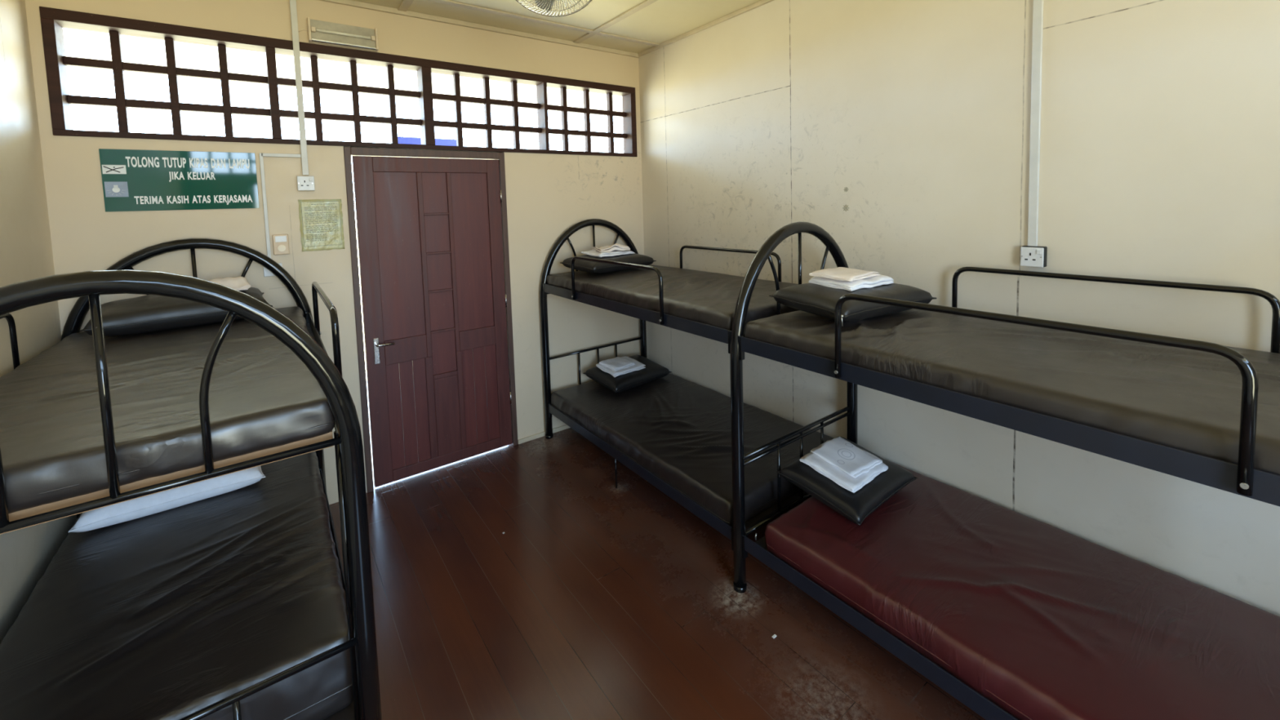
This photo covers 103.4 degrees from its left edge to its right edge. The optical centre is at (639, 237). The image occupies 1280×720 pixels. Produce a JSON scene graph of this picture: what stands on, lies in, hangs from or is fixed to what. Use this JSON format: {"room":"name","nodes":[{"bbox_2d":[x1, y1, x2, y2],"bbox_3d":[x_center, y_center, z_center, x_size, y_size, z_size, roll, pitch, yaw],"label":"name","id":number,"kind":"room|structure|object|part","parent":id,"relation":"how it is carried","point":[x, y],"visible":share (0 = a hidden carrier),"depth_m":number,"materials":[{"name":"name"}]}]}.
{"room":"dormitory","nodes":[
{"label":"dormitory","id":0,"kind":"room"},
{"bbox_2d":[0,0,76,644],"bbox_3d":[-1.236,0.265,0.277,0.120,2.920,5.140,-5,5,-36],"label":"wall","id":1,"kind":"structure","parent":0,"point":[26,254],"depth_m":2.01,"materials":[{"name":"beige paint"}]},
{"bbox_2d":[24,0,647,504],"bbox_3d":[-1.341,0.060,3.311,3.320,2.920,0.120,-5,5,-36],"label":"wall","id":2,"kind":"structure","parent":0,"point":[547,194],"depth_m":2.94,"materials":[{"name":"beige paint"}]},
{"bbox_2d":[98,148,259,211],"bbox_3d":[-2.272,-0.285,2.524,0.577,0.292,0.008,-5,6,-36],"label":"sign","id":3,"kind":"object","parent":2,"relation":"attached to","point":[133,180],"visible":1,"depth_m":2.51,"materials":[{"name":"teal plastic"}]},
{"bbox_2d":[262,262,282,276],"bbox_3d":[-1.995,0.175,2.749,0.084,0.068,0.015,-5,5,-36],"label":"wall switch","id":4,"kind":"object","parent":2,"relation":"attached to","point":[267,273],"visible":0.25,"depth_m":2.73,"materials":[{"name":"white plastic"}]},
{"bbox_2d":[272,234,289,254],"bbox_3d":[-1.958,0.038,2.758,0.070,0.110,0.033,-5,5,-36],"label":"wall switch","id":5,"kind":"object","parent":2,"relation":"attached to","point":[280,242],"visible":1,"depth_m":2.75,"materials":[{"name":"beige plastic"}]},
{"bbox_3d":[-1.951,0.058,2.755,0.036,0.036,0.017,-5,5,-36],"label":"dial knob","id":6,"kind":"part","parent":5,"relation":"part of","materials":[{"name":"beige plastic"}]},
{"bbox_2d":[258,0,308,257],"bbox_3d":[-1.943,-0.588,2.743,0.214,1.454,0.029,-5,5,-36],"label":"cable trunking","id":7,"kind":"object","parent":2,"relation":"attached to","point":[304,156],"visible":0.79,"depth_m":2.76,"materials":[{"name":"white plastic"}]},
{"bbox_2d":[296,176,315,191],"bbox_3d":[-1.857,-0.301,2.812,0.080,0.080,0.042,-5,5,-36],"label":"wall socket","id":8,"kind":"object","parent":2,"relation":"attached to","point":[304,183],"visible":1,"depth_m":2.80,"materials":[{"name":"white plastic"}]},
{"bbox_2d":[297,199,344,251],"bbox_3d":[-1.810,-0.072,2.879,0.212,0.292,0.003,-5,5,-36],"label":"paper notice","id":9,"kind":"object","parent":2,"relation":"attached to","point":[321,228],"visible":1,"depth_m":2.88,"materials":[{"name":"paper"}]},
{"bbox_2d":[39,6,637,156],"bbox_3d":[-1.366,-0.842,3.240,3.228,0.560,0.127,-5,5,-36],"label":"window","id":10,"kind":"structure","parent":2,"relation":"in","point":[53,20],"depth_m":2.84,"materials":[{"name":"brown wood"}]},
{"bbox_2d":[298,17,378,51],"bbox_3d":[-1.708,-1.155,2.874,0.387,0.124,0.053,-5,5,-36],"label":"wall light","id":11,"kind":"object","parent":2,"relation":"attached to","point":[319,32],"visible":1,"depth_m":2.88,"materials":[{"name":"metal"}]},
{"bbox_2d":[397,0,413,11],"bbox_3d":[0.003,-1.287,1.104,0.048,0.011,4.878,-5,5,-36],"label":"trim","id":12,"kind":"structure","parent":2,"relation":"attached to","point":[404,6],"depth_m":2.98,"materials":[{"name":"beige paint"}]},
{"bbox_2d":[343,146,518,493],"bbox_3d":[-1.315,0.480,3.307,0.965,2.080,0.149,-5,5,-36],"label":"door","id":13,"kind":"structure","parent":2,"relation":"in","point":[432,225],"depth_m":3.26,"materials":[{"name":"red wood"}]},
{"bbox_3d":[-1.600,0.690,3.073,0.030,0.160,0.009,-5,5,-36],"label":"handle plate","id":14,"kind":"part","parent":13,"relation":"part of","materials":[{"name":"silver metal"}]},
{"bbox_3d":[-1.555,0.647,3.075,0.108,0.026,0.049,-5,5,-36],"label":"handle","id":15,"kind":"part","parent":13,"relation":"part of","materials":[{"name":"silver metal"}]},
{"bbox_2d":[319,0,639,57],"bbox_3d":[-1.342,-1.379,3.155,3.320,0.030,0.022,-5,5,-36],"label":"trim","id":16,"kind":"structure","parent":2,"relation":"attached to","point":[348,2],"depth_m":3.33,"materials":[{"name":"beige paint"}]},
{"bbox_2d":[517,424,570,444],"bbox_3d":[-0.401,1.433,3.987,1.183,0.032,0.012,-5,5,-36],"label":"baseboard","id":17,"kind":"structure","parent":2,"relation":"attached to","point":[566,426],"depth_m":3.73,"materials":[{"name":"beige paint"}]},
{"bbox_2d":[573,0,657,43],"bbox_3d":[0.968,-1.364,1.812,0.048,0.011,4.878,-5,5,-36],"label":"trim","id":18,"kind":"structure","parent":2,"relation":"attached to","point":[646,2],"depth_m":3.32,"materials":[{"name":"beige paint"}]},
{"bbox_2d":[328,380,986,719],"bbox_3d":[-0.124,1.623,2.516,9.500,0.160,7.320,-5,5,-36],"label":"floor","id":19,"kind":"structure","parent":0,"point":[596,599],"depth_m":2.11,"materials":[{"name":"brown wood"}]},
{"bbox_2d":[0,238,382,719],"bbox_3d":[-1.682,0.833,1.855,0.975,1.596,1.842,-5,5,-36],"label":"bunk bed","id":20,"kind":"object","parent":19,"relation":"on","point":[120,277],"visible":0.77,"depth_m":1.30,"materials":[{"name":"black paint"}]},
{"bbox_3d":[-2.047,0.420,1.505,0.021,0.280,0.926,-5,5,-36],"label":"guard rail","id":21,"kind":"part","parent":20,"relation":"part of","materials":[{"name":"black metal"}]},
{"bbox_2d":[0,306,335,513],"bbox_3d":[-1.694,0.472,1.820,0.885,0.121,1.753,-5,5,-36],"label":"mattress","id":22,"kind":"object","parent":20,"relation":"on","point":[262,396],"visible":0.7,"depth_m":1.35,"materials":[{"name":"black leather"}]},
{"bbox_2d":[79,287,272,336],"bbox_3d":[-2.110,0.328,2.346,0.624,0.146,0.384,-5,5,-41],"label":"pillow","id":23,"kind":"object","parent":22,"relation":"on","point":[148,313],"visible":0.57,"depth_m":2.18,"materials":[{"name":"black leather"}]},
{"bbox_2d":[209,276,251,290],"bbox_3d":[-2.028,0.226,2.430,0.234,0.060,0.207,-5,5,-44],"label":"bedsheet","id":24,"kind":"object","parent":23,"relation":"on","point":[238,283],"visible":0.44,"depth_m":2.44,"materials":[{"name":"beige fabric"}]},
{"bbox_2d":[0,451,353,719],"bbox_3d":[-1.688,1.281,1.922,0.884,0.261,1.654,-5,5,-36],"label":"mattress","id":25,"kind":"object","parent":20,"relation":"on","point":[172,614],"visible":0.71,"depth_m":1.58,"materials":[{"name":"black leather"}]},
{"bbox_2d":[67,466,265,532],"bbox_3d":[-2.085,1.095,2.295,0.614,0.133,0.403,-5,5,-37],"label":"sheet","id":26,"kind":"object","parent":25,"relation":"on","point":[153,504],"visible":0.44,"depth_m":2.13,"materials":[{"name":"white fabric"}]},
{"bbox_3d":[-2.211,0.799,2.574,0.967,1.596,0.052,-5,5,-36],"label":"arched post","id":27,"kind":"part","parent":20,"relation":"part of","materials":[{"name":"black metal"}]},
{"bbox_3d":[-1.333,0.479,2.096,0.040,0.062,1.725,-5,5,-36],"label":"rail","id":28,"kind":"part","parent":20,"relation":"part of","materials":[{"name":"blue metal"}]},
{"bbox_3d":[-1.287,0.360,2.062,0.021,0.280,0.926,-5,5,-36],"label":"guard rail","id":29,"kind":"part","parent":20,"relation":"part of","materials":[{"name":"black metal"}]},
{"bbox_3d":[-1.306,1.370,2.158,0.040,0.062,1.725,-5,5,-36],"label":"rail","id":30,"kind":"part","parent":20,"relation":"part of","materials":[{"name":"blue metal"}]},
{"bbox_2d":[539,218,807,550],"bbox_3d":[0.208,0.685,3.204,0.950,1.596,1.896,-5,5,-36],"label":"bunk bed","id":31,"kind":"object","parent":19,"relation":"on","point":[718,334],"visible":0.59,"depth_m":3.06,"materials":[{"name":"black paint"}]},
{"bbox_3d":[-0.336,0.650,3.944,0.942,1.596,0.052,-5,5,-36],"label":"arched post","id":32,"kind":"part","parent":31,"relation":"part of","materials":[{"name":"black metal"}]},
{"bbox_3d":[-0.145,1.389,3.038,0.011,0.235,0.011,1,5,31],"label":"support leg","id":33,"kind":"part","parent":31,"relation":"part of","materials":[{"name":"black paint"}]},
{"bbox_3d":[-0.162,0.273,2.883,0.021,0.286,0.926,-5,5,-36],"label":"guard rail","id":34,"kind":"part","parent":31,"relation":"part of","materials":[{"name":"black metal"}]},
{"bbox_3d":[-0.138,0.393,2.913,0.040,0.062,1.814,-5,5,-36],"label":"rail","id":35,"kind":"part","parent":31,"relation":"part of","materials":[{"name":"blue metal"}]},
{"bbox_3d":[-0.112,1.279,2.974,0.040,0.062,1.814,-5,5,-36],"label":"rail","id":36,"kind":"part","parent":31,"relation":"part of","materials":[{"name":"blue metal"}]},
{"bbox_2d":[546,264,798,333],"bbox_3d":[0.209,0.309,3.173,0.894,0.145,1.805,-5,5,-36],"label":"mattress","id":37,"kind":"object","parent":31,"relation":"on","point":[708,298],"visible":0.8,"depth_m":2.81,"materials":[{"name":"black leather"}]},
{"bbox_2d":[560,253,656,273],"bbox_3d":[-0.225,0.175,3.691,0.604,0.122,0.373,-6,5,-44],"label":"pillow","id":38,"kind":"object","parent":37,"relation":"on","point":[591,267],"visible":0.7,"depth_m":3.55,"materials":[{"name":"black plastic"}]},
{"bbox_2d":[581,249,634,257],"bbox_3d":[-0.228,0.102,3.702,0.336,0.044,0.229,-5,5,-42],"label":"bedsheet","id":39,"kind":"object","parent":38,"relation":"on","point":[593,252],"visible":0.79,"depth_m":3.62,"materials":[{"name":"white fabric"}]},
{"bbox_2d":[591,243,630,252],"bbox_3d":[-0.217,0.070,3.723,0.252,0.051,0.194,-4,5,-31],"label":"folded pillowcase","id":40,"kind":"object","parent":39,"relation":"on","point":[617,246],"visible":1,"depth_m":3.67,"materials":[{"name":"beige fabric"}]},
{"bbox_2d":[551,373,833,527],"bbox_3d":[0.244,1.184,3.251,0.951,0.158,1.797,-5,5,-36],"label":"mattress","id":41,"kind":"object","parent":31,"relation":"on","point":[678,429],"visible":0.73,"depth_m":2.94,"materials":[{"name":"black leather"}]},
{"bbox_2d":[582,354,671,392],"bbox_3d":[-0.092,1.025,3.848,0.564,0.133,0.381,-5,5,-42],"label":"pillow","id":42,"kind":"object","parent":41,"relation":"on","point":[653,371],"visible":0.77,"depth_m":3.72,"materials":[{"name":"black leather"}]},
{"bbox_2d":[595,355,645,377],"bbox_3d":[-0.143,0.963,3.805,0.316,0.052,0.242,-5,5,-40],"label":"bedsheet","id":43,"kind":"object","parent":42,"relation":"on","point":[638,366],"visible":0.62,"depth_m":3.74,"materials":[{"name":"white fabric"}]},
{"bbox_2d":[599,356,635,370],"bbox_3d":[-0.168,0.942,3.804,0.184,0.040,0.218,2,5,43],"label":"folded pillowcase","id":44,"kind":"object","parent":43,"relation":"on","point":[616,363],"visible":1,"depth_m":3.78,"materials":[{"name":"white fabric"}]},
{"bbox_3d":[0.577,0.214,3.425,0.021,0.286,0.926,-5,5,-36],"label":"guard rail","id":45,"kind":"part","parent":31,"relation":"part of","materials":[{"name":"black metal"}]},
{"bbox_2d":[729,221,1279,719],"bbox_3d":[1.330,0.756,1.683,0.950,1.596,1.931,-5,5,-36],"label":"bunk bed","id":46,"kind":"object","parent":19,"relation":"on","point":[1242,478],"visible":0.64,"depth_m":1.58,"materials":[{"name":"black paint"}]},
{"bbox_3d":[0.775,0.721,2.437,0.942,1.596,0.052,-5,5,-36],"label":"arched post","id":47,"kind":"part","parent":46,"relation":"part of","materials":[{"name":"black metal"}]},
{"bbox_3d":[1.000,1.350,1.467,0.040,0.062,1.814,-5,5,-36],"label":"rail","id":48,"kind":"part","parent":46,"relation":"part of","materials":[{"name":"blue metal"}]},
{"bbox_3d":[0.974,0.478,1.407,0.040,0.062,1.814,-5,5,-36],"label":"rail","id":49,"kind":"part","parent":46,"relation":"part of","materials":[{"name":"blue metal"}]},
{"bbox_2d":[744,308,1279,475],"bbox_3d":[1.327,0.398,1.657,0.899,0.137,1.834,-5,5,-36],"label":"mattress","id":50,"kind":"object","parent":46,"relation":"on","point":[1184,399],"visible":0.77,"depth_m":1.44,"materials":[{"name":"black leather"}]},
{"bbox_2d":[768,283,937,325],"bbox_3d":[0.931,0.262,2.230,0.603,0.123,0.403,-4,5,-29],"label":"pillow","id":51,"kind":"object","parent":50,"relation":"on","point":[811,298],"visible":0.72,"depth_m":2.10,"materials":[{"name":"black leather"}]},
{"bbox_2d":[808,275,893,291],"bbox_3d":[0.945,0.184,2.258,0.318,0.047,0.235,-4,5,-33],"label":"bedsheet","id":52,"kind":"object","parent":51,"relation":"on","point":[872,282],"visible":0.58,"depth_m":2.17,"materials":[{"name":"white fabric"}]},
{"bbox_2d":[808,266,880,281],"bbox_3d":[0.912,0.157,2.249,0.262,0.032,0.206,-5,5,-39],"label":"folded pillowcase","id":53,"kind":"object","parent":52,"relation":"on","point":[842,273],"visible":1,"depth_m":2.20,"materials":[{"name":"beige fabric"}]},
{"bbox_2d":[755,462,1279,719],"bbox_3d":[1.376,1.260,1.737,0.922,0.148,1.741,-5,5,-36],"label":"mattress","id":54,"kind":"object","parent":46,"relation":"on","point":[1042,620],"visible":0.91,"depth_m":1.64,"materials":[{"name":"red leather"}]},
{"bbox_2d":[776,435,917,524],"bbox_3d":[0.955,1.091,2.329,0.524,0.133,0.400,-5,5,-38],"label":"pillow","id":55,"kind":"object","parent":54,"relation":"on","point":[856,506],"visible":0.59,"depth_m":2.19,"materials":[{"name":"black leather"}]},
{"bbox_2d":[799,452,888,493],"bbox_3d":[0.933,1.028,2.313,0.307,0.063,0.273,-5,5,-38],"label":"bedsheet","id":56,"kind":"object","parent":55,"relation":"on","point":[852,484],"visible":0.55,"depth_m":2.22,"materials":[{"name":"white fabric"}]},
{"bbox_2d":[810,436,882,478],"bbox_3d":[0.952,1.004,2.329,0.241,0.042,0.236,-5,5,-36],"label":"folded pillowcase","id":57,"kind":"object","parent":56,"relation":"on","point":[853,460],"visible":1,"depth_m":2.31,"materials":[{"name":"white fabric"}]},
{"bbox_3d":[0.950,0.351,1.376,0.021,0.300,0.926,-5,5,-36],"label":"guard rail","id":58,"kind":"part","parent":46,"relation":"part of","materials":[{"name":"black metal"}]},
{"bbox_3d":[1.689,0.292,1.919,0.021,0.300,0.926,-5,5,-36],"label":"guard rail","id":59,"kind":"part","parent":46,"relation":"part of","materials":[{"name":"black metal"}]},
{"bbox_2d":[638,0,1279,616],"bbox_3d":[1.531,0.044,2.308,0.120,2.920,5.140,-5,5,-36],"label":"wall","id":60,"kind":"structure","parent":0,"point":[1160,131],"depth_m":2.17,"materials":[{"name":"beige paint"}]},
{"bbox_2d":[426,0,659,46],"bbox_3d":[-1.179,-1.379,2.934,3.276,0.010,0.048,-5,5,-36],"label":"trim","id":61,"kind":"structure","parent":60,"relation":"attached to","point":[444,2],"depth_m":3.29,"materials":[{"name":"beige paint"}]},
{"bbox_2d":[638,0,773,56],"bbox_3d":[1.438,-1.394,2.158,0.022,0.026,4.878,-5,5,-36],"label":"trim","id":62,"kind":"structure","parent":60,"relation":"attached to","point":[761,2],"depth_m":3.46,"materials":[{"name":"beige paint"}]},
{"bbox_2d":[1020,245,1047,267],"bbox_3d":[1.609,0.077,2.067,0.042,0.082,0.080,-5,5,-36],"label":"wall socket","id":63,"kind":"object","parent":60,"relation":"attached to","point":[1031,256],"visible":1,"depth_m":2.05,"materials":[{"name":"white plastic"}]},
{"bbox_2d":[1027,0,1043,246],"bbox_3d":[1.592,-0.668,2.029,0.017,1.410,0.030,-5,5,-36],"label":"cable trunking","id":64,"kind":"object","parent":60,"relation":"attached to","point":[1037,11],"visible":1,"depth_m":2.04,"materials":[{"name":"white plastic"}]},
{"label":"outside","id":65,"kind":"structure","parent":0,"visible":0},
{"bbox_2d":[62,0,760,111],"bbox_3d":[-0.273,-1.413,2.388,9.500,0.080,7.520,-5,5,-36],"label":"ceiling","id":66,"kind":"structure","parent":65,"point":[78,43],"depth_m":3.69,"materials":[{"name":"beige paint"}]},
{"bbox_2d":[395,87,399,136],"bbox_3d":[-2.493,-1.290,5.208,0.008,0.500,0.007,-5,5,-36],"label":"hanger","id":67,"kind":"object","parent":66,"relation":"hanging from","point":[396,87],"visible":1,"depth_m":5.21,"materials":[{"name":"white plastic"}]},
{"bbox_2d":[397,136,456,146],"bbox_3d":[-2.264,-0.979,5.391,0.625,0.160,0.040,-5,5,-36],"label":"signboard","id":68,"kind":"object","parent":67,"relation":"hanging from","point":[412,140],"visible":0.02,"depth_m":5.32},
{"bbox_2d":[450,93,453,139],"bbox_3d":[-2.055,-1.325,5.530,0.008,0.500,0.007,-5,5,-36],"label":"hanger","id":69,"kind":"object","parent":66,"relation":"hanging from","point":[451,93],"visible":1,"depth_m":5.53,"materials":[{"name":"white plastic"}]},
{"bbox_2d":[515,0,591,17],"bbox_3d":[-0.356,-1.134,1.998,0.392,0.404,0.351,-5,5,-36],"label":"fan","id":70,"kind":"object","parent":66,"relation":"hanging from","point":[546,6],"visible":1,"depth_m":2.11,"materials":[{"name":"silver metal"}]},
{"bbox_3d":[-0.393,-1.007,2.067,0.085,0.136,0.148,-5,5,-36],"label":"fan blade","id":71,"kind":"part","parent":70,"relation":"part of","materials":[{"name":"silver metal"}]}
]}

